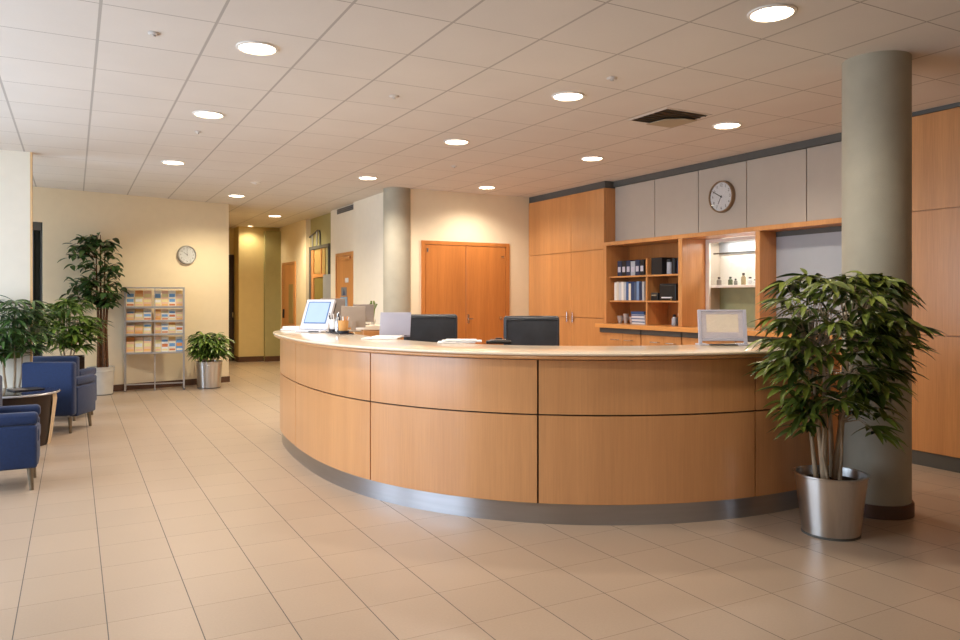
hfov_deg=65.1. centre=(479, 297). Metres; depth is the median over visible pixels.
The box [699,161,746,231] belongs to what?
wall panel
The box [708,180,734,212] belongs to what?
wall clock
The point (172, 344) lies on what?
brochure
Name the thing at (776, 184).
wall panel
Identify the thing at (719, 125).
diffuser
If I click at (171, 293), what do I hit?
brochure
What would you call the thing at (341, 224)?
wall
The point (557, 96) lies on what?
diffuser
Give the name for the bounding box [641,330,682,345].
base cabinet
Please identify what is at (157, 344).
brochure
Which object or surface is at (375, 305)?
sprig
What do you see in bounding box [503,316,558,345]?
computer monitor
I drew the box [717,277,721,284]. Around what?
bottle
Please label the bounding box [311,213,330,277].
wall
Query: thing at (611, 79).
ceiling sensor
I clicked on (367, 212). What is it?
wall
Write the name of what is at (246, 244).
wall
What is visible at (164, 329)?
brochure
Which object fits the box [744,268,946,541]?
potted plant
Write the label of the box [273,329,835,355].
countertop
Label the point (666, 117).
ceiling vent
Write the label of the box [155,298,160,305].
brochure
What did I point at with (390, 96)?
ceiling sensor
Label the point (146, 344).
brochure
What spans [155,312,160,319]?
brochure
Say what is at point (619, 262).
box file
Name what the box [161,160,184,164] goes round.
recessed light
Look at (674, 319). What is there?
bottle
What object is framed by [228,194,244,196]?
recessed light
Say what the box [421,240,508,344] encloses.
door
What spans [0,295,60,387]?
potted plant
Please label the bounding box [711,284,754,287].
shelf
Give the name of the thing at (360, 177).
recessed light
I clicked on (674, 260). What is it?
binder
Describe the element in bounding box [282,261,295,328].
door
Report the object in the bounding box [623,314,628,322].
cup
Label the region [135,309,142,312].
brochure
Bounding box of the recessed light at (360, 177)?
[358,176,377,179]
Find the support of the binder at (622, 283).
on the shelf unit at (690, 249)
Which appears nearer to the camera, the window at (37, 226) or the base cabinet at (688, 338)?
the base cabinet at (688, 338)
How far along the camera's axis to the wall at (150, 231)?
12.02 m
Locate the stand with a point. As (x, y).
(154, 288)
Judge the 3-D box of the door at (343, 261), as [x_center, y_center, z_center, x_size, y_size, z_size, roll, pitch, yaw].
[-2.393,0.325,13.250,0.044,2.250,0.990,0,0,-28]
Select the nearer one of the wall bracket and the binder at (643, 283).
the binder at (643, 283)
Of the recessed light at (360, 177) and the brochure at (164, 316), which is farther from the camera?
the brochure at (164, 316)
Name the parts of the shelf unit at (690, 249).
shelf, shelf, panel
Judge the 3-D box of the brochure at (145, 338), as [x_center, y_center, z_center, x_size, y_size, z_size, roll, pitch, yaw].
[-5.240,0.733,11.861,0.114,0.234,0.049,0,0,-23]
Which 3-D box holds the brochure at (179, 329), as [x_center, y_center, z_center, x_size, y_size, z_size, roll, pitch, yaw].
[-4.775,0.505,11.953,0.100,0.121,0.031,0,0,-23]
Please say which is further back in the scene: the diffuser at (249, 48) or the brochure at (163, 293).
the brochure at (163, 293)
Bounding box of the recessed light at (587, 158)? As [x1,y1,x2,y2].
[581,156,603,160]
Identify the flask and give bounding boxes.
[335,314,341,332]
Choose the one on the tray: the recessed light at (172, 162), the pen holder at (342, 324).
the pen holder at (342, 324)
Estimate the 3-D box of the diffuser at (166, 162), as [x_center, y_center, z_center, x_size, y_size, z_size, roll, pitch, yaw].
[-3.656,-1.615,8.970,0.230,0.003,0.230,0,0,-28]
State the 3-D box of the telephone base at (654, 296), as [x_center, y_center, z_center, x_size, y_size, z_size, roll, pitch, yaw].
[2.291,-0.018,9.651,0.154,0.100,0.135,0,0,-28]
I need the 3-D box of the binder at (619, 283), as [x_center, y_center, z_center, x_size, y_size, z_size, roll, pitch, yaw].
[1.986,-0.088,10.255,0.202,0.240,0.053,0,0,-28]
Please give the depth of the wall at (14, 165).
8.28 m
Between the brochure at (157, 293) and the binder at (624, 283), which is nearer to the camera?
the binder at (624, 283)
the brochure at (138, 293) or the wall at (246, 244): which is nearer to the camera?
the brochure at (138, 293)
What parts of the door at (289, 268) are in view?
plate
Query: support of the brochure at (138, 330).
on the stand
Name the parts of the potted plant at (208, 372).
pot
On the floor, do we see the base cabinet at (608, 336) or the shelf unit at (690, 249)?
the base cabinet at (608, 336)
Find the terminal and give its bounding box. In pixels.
[295,299,336,332]
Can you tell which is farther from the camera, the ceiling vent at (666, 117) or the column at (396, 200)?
the column at (396, 200)
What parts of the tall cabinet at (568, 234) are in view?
door, door, door, door, door, door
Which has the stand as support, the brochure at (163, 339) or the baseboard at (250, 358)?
the brochure at (163, 339)
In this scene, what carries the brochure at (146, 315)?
on the stand
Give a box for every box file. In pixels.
[618,261,621,275]
[622,261,625,275]
[626,260,634,275]
[631,261,634,275]
[635,260,639,274]
[640,259,645,274]
[651,257,671,274]
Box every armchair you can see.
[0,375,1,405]
[0,404,40,489]
[22,362,94,432]
[33,356,96,420]
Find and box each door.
[229,255,233,360]
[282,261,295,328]
[335,251,352,332]
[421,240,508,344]
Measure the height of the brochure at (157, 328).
0.125 m
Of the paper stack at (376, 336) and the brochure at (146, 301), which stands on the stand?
the brochure at (146, 301)
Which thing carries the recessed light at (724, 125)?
in the ceiling
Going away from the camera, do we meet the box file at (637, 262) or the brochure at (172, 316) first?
the box file at (637, 262)
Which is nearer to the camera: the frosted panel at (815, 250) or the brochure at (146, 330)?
the frosted panel at (815, 250)
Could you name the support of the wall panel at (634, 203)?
attached to the wall at (715, 259)
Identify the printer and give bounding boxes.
[660,283,677,300]
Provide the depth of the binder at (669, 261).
9.43 m
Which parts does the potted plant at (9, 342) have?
stem, stem, stem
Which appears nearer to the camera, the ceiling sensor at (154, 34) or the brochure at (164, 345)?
the ceiling sensor at (154, 34)
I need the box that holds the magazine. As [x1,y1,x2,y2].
[6,387,44,391]
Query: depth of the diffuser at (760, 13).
4.27 m
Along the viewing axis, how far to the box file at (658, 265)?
9.55 m
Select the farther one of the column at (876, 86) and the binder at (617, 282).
the binder at (617, 282)
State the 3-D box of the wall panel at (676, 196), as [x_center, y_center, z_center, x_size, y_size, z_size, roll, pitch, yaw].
[2.553,-1.156,9.485,0.228,0.768,0.765,0,0,-28]
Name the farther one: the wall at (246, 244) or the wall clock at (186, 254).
the wall at (246, 244)
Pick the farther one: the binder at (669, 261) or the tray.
the binder at (669, 261)
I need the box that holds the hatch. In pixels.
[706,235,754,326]
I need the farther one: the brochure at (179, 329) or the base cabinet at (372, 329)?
the brochure at (179, 329)
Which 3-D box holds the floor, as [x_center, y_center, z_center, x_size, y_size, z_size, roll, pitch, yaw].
[-1.678,1.510,7.788,9.850,0.120,21.500,0,0,-28]
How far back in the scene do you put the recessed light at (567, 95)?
6.02 m
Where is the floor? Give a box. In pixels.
[0,360,959,639]
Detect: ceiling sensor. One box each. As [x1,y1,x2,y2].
[148,31,159,37]
[389,95,398,98]
[607,77,616,81]
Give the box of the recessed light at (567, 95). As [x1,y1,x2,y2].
[551,91,584,100]
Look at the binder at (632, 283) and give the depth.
9.98 m
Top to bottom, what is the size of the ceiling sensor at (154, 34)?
0.023 m
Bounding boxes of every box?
[631,311,645,314]
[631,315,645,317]
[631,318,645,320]
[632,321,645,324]
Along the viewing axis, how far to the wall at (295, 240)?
15.89 m
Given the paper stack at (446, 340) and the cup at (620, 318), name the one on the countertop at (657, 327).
the cup at (620, 318)
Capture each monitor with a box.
[321,298,344,318]
[341,306,365,331]
[353,304,373,324]
[404,314,456,341]
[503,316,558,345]
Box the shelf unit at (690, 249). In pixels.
[604,218,841,329]
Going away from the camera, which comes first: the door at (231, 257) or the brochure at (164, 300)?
the brochure at (164, 300)
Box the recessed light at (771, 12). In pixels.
[747,3,796,21]
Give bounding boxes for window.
[33,222,41,355]
[309,243,330,328]
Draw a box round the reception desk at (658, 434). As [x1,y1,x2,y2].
[273,329,839,524]
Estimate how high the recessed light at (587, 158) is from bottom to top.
0.011 m
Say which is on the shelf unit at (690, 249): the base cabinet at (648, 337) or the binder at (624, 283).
the binder at (624, 283)
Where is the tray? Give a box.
[326,331,353,334]
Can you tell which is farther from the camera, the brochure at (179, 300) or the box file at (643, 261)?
the brochure at (179, 300)
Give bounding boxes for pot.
[329,312,338,331]
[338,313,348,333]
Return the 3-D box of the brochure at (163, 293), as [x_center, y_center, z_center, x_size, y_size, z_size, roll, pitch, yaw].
[-5.009,0.011,11.961,0.100,0.259,0.053,0,0,-23]
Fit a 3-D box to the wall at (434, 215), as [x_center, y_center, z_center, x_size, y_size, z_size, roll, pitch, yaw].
[-0.053,-0.085,11.849,2.570,3.070,0.300,0,0,-28]
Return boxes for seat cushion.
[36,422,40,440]
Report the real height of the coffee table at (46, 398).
0.530 m
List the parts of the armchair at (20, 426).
armrest, armrest, leg, seat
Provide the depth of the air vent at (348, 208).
13.21 m
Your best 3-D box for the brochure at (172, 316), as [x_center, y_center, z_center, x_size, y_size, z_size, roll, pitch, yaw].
[-4.873,0.298,11.911,0.100,0.116,0.030,0,0,-23]
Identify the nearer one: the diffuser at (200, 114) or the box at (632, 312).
the diffuser at (200, 114)
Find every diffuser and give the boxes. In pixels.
[164,161,182,163]
[195,112,221,117]
[239,43,275,53]
[446,140,466,143]
[554,93,581,99]
[583,157,601,159]
[714,123,738,127]
[750,7,793,20]
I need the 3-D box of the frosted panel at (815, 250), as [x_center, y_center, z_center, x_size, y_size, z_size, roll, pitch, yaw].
[3.487,-0.187,7.652,0.020,1.058,1.146,0,0,-28]
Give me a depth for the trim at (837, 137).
8.79 m
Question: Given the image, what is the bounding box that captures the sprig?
[370,301,377,323]
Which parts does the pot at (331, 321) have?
pot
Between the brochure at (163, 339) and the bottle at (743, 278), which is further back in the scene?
the brochure at (163, 339)
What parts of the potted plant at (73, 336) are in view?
pot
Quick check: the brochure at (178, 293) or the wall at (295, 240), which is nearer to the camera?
the brochure at (178, 293)
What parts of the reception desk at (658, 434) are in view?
panel, panel, panel, panel, panel, panel, kick plate, panel, panel, panel, panel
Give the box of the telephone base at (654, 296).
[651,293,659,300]
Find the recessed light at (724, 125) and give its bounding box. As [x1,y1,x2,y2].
[712,122,741,128]
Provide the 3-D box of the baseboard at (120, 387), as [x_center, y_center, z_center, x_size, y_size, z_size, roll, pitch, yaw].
[-5.418,1.400,12.085,2.858,0.100,0.218,0,0,-44]
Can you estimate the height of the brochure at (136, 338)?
0.234 m
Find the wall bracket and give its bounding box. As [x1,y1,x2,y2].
[309,229,320,245]
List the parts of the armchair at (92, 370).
backrest, armrest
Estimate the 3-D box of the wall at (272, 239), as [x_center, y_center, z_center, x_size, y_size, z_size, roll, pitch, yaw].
[-4.774,-0.040,17.294,0.360,2.980,0.130,0,0,-28]
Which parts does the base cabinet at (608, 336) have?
door, grip rail, door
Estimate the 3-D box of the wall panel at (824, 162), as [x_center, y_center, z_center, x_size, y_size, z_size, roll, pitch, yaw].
[3.642,-1.156,7.468,0.228,0.768,0.750,0,0,-28]
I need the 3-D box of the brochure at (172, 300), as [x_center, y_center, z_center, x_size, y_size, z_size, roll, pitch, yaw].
[-4.874,0.062,11.914,0.100,0.156,0.036,0,0,-23]
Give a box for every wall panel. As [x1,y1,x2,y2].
[615,179,654,240]
[655,171,698,236]
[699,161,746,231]
[747,149,806,226]
[807,141,841,220]
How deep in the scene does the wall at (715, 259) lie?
9.33 m
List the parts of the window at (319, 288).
pane, frame, frame, pane, panel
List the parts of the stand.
leg, rail, post, leg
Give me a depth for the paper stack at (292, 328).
7.99 m
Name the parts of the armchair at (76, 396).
backrest, leg, armrest, leg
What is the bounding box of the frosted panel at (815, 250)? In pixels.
[776,226,841,331]
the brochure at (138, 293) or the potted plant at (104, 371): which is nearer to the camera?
the potted plant at (104, 371)
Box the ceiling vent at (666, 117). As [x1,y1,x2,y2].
[628,108,711,127]
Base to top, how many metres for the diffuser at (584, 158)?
0.003 m
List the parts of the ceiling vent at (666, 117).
plate, plate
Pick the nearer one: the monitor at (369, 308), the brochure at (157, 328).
the monitor at (369, 308)
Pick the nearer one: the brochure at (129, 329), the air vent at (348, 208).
the brochure at (129, 329)
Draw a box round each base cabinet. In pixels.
[355,324,403,339]
[600,328,640,345]
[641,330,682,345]
[682,332,735,344]
[736,336,779,342]
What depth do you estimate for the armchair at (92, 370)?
8.84 m
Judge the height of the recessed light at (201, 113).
0.011 m
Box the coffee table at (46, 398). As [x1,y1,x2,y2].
[2,387,59,445]
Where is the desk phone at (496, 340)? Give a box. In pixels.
[486,338,511,343]
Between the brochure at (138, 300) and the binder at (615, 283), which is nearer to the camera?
the binder at (615, 283)
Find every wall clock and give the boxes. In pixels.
[177,245,195,263]
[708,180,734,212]
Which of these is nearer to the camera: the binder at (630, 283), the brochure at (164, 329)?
the binder at (630, 283)
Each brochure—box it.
[126,290,134,300]
[126,297,133,305]
[126,309,134,314]
[126,313,133,319]
[126,326,133,333]
[126,337,134,345]
[126,342,133,352]
[135,290,142,296]
[135,297,142,305]
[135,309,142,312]
[135,313,142,319]
[135,326,142,333]
[135,337,142,340]
[135,341,142,351]
[143,298,150,305]
[143,312,150,319]
[143,327,150,333]
[143,341,150,351]
[144,290,151,297]
[144,337,151,340]
[155,291,160,297]
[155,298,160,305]
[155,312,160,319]
[155,326,160,332]
[155,341,160,351]
[161,291,167,296]
[161,297,167,305]
[161,313,167,319]
[161,325,167,332]
[161,337,167,341]
[161,342,167,351]
[169,291,174,296]
[169,297,175,305]
[169,313,175,319]
[169,325,175,332]
[169,341,175,350]
[176,291,182,296]
[176,297,182,305]
[176,312,182,319]
[176,326,182,332]
[176,340,182,350]
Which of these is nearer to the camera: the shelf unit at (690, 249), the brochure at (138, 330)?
the shelf unit at (690, 249)
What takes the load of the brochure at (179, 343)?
on the stand
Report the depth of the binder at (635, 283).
9.92 m
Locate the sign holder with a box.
[695,310,748,345]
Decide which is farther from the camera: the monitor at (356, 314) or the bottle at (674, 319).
the bottle at (674, 319)
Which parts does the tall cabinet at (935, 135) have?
door, door, door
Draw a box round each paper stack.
[280,326,300,330]
[361,335,403,338]
[437,339,481,342]
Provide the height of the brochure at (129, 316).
0.116 m
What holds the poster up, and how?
attached to the door at (343, 261)
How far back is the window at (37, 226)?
11.02 m
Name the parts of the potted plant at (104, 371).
pot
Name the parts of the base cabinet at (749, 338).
grip rail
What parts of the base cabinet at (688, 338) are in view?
grip rail, door, door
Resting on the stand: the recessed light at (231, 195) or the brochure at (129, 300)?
the brochure at (129, 300)
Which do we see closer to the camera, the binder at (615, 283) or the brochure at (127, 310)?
the binder at (615, 283)
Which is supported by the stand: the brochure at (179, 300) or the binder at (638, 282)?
the brochure at (179, 300)
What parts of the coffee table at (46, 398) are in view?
panel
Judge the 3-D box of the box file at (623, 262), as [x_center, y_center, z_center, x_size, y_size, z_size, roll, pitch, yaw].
[2.053,-0.401,10.211,0.262,0.205,0.086,0,0,-28]
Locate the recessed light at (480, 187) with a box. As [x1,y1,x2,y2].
[478,186,495,188]
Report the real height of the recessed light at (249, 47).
0.011 m
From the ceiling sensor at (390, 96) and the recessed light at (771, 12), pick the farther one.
the ceiling sensor at (390, 96)
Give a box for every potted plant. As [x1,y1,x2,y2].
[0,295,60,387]
[33,298,114,369]
[57,232,130,395]
[185,331,236,388]
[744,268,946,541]
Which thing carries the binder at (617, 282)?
on the shelf unit at (690, 249)
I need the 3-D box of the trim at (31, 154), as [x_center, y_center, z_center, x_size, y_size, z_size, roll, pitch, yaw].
[-5.018,-0.085,8.416,0.019,3.070,0.150,0,0,-28]
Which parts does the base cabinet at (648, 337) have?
door, grip rail, door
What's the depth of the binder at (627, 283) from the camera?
10.06 m
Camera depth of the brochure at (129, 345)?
11.68 m
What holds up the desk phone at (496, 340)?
on the reception desk at (658, 434)
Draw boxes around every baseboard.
[113,376,229,390]
[234,355,279,361]
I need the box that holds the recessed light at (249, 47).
[236,41,278,54]
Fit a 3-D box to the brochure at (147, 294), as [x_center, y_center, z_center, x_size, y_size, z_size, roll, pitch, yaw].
[-5.241,0.011,11.863,0.114,0.259,0.052,0,0,-23]
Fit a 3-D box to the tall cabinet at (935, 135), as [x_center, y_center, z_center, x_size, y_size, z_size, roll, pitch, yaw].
[5.372,-0.067,4.067,0.418,3.034,6.850,0,0,-28]
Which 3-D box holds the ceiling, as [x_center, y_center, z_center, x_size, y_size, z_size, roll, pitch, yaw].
[-1.678,-1.680,7.788,9.850,0.120,21.500,0,0,-28]
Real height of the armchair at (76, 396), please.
0.766 m
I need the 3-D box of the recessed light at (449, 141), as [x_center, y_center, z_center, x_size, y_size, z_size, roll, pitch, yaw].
[-0.243,-1.613,7.786,0.268,0.011,0.268,0,0,-28]
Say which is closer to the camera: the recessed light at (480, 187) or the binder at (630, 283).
the binder at (630, 283)
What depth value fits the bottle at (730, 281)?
9.03 m
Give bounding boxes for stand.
[124,287,184,391]
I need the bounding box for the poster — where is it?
[340,287,346,305]
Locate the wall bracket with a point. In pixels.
(317, 230)
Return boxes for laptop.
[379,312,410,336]
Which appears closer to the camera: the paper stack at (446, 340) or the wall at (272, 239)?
the paper stack at (446, 340)
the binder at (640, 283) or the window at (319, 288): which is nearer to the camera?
the binder at (640, 283)
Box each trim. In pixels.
[30,152,32,361]
[529,102,959,202]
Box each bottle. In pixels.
[672,314,676,325]
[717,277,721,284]
[728,277,732,284]
[741,273,745,284]
[747,277,752,284]
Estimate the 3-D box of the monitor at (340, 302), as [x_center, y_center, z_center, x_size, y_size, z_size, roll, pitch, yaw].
[-1.568,0.174,7.990,0.260,0.339,0.170,0,0,-4]
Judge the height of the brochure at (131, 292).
0.259 m
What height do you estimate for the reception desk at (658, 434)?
1.105 m
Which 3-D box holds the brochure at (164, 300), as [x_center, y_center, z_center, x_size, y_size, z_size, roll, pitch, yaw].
[-4.972,0.065,11.873,0.100,0.150,0.035,0,0,-23]
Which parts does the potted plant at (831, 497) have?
stem, stem, stem, stem, stem, pot, stem, stem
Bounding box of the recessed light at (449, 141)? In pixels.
[444,139,468,144]
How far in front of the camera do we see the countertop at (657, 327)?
9.16 m
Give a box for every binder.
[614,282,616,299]
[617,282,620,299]
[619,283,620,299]
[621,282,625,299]
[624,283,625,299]
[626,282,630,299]
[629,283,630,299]
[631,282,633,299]
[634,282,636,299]
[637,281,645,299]
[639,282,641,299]
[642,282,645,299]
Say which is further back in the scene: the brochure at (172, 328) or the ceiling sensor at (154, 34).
the brochure at (172, 328)
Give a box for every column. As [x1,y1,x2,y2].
[383,187,409,311]
[842,50,914,519]
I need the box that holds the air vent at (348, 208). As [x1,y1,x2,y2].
[337,205,352,213]
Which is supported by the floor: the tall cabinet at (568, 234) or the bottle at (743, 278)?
the tall cabinet at (568, 234)
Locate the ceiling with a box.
[0,0,959,227]
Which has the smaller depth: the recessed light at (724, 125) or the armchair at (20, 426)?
the armchair at (20, 426)
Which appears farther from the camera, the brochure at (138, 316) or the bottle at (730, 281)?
the brochure at (138, 316)
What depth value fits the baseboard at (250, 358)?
17.16 m
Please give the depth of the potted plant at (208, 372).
12.02 m
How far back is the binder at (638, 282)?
9.89 m
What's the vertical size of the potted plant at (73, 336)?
1.448 m
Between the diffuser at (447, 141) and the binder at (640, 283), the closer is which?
the diffuser at (447, 141)
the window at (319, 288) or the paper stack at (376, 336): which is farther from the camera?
the window at (319, 288)
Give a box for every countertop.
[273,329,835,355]
[595,323,841,340]
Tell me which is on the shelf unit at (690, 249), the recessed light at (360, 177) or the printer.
the printer
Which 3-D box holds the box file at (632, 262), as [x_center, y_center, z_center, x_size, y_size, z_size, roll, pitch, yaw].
[2.140,-0.393,10.049,0.262,0.190,0.086,0,0,-28]
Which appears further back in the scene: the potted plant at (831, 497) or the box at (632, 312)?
the box at (632, 312)
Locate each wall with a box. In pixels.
[0,150,29,387]
[33,186,228,384]
[229,226,278,360]
[264,231,280,360]
[279,219,310,328]
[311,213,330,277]
[331,204,352,297]
[353,192,382,333]
[410,189,529,315]
[669,239,754,327]
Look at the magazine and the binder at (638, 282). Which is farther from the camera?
the binder at (638, 282)
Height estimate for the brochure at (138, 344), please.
0.176 m
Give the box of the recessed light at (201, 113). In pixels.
[192,110,224,118]
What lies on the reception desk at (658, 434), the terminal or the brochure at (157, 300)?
the terminal
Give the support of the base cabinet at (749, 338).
on the floor
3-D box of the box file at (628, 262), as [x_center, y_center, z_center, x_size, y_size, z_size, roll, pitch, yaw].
[2.096,-0.401,10.130,0.262,0.205,0.086,0,0,-28]
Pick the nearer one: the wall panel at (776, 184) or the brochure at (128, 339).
the wall panel at (776, 184)
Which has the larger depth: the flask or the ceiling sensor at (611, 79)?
the flask
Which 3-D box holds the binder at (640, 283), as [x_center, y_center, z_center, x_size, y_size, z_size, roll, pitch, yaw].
[2.186,-0.086,9.884,0.202,0.235,0.053,0,0,-28]
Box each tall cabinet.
[529,188,614,345]
[912,107,959,472]
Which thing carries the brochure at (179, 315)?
on the stand

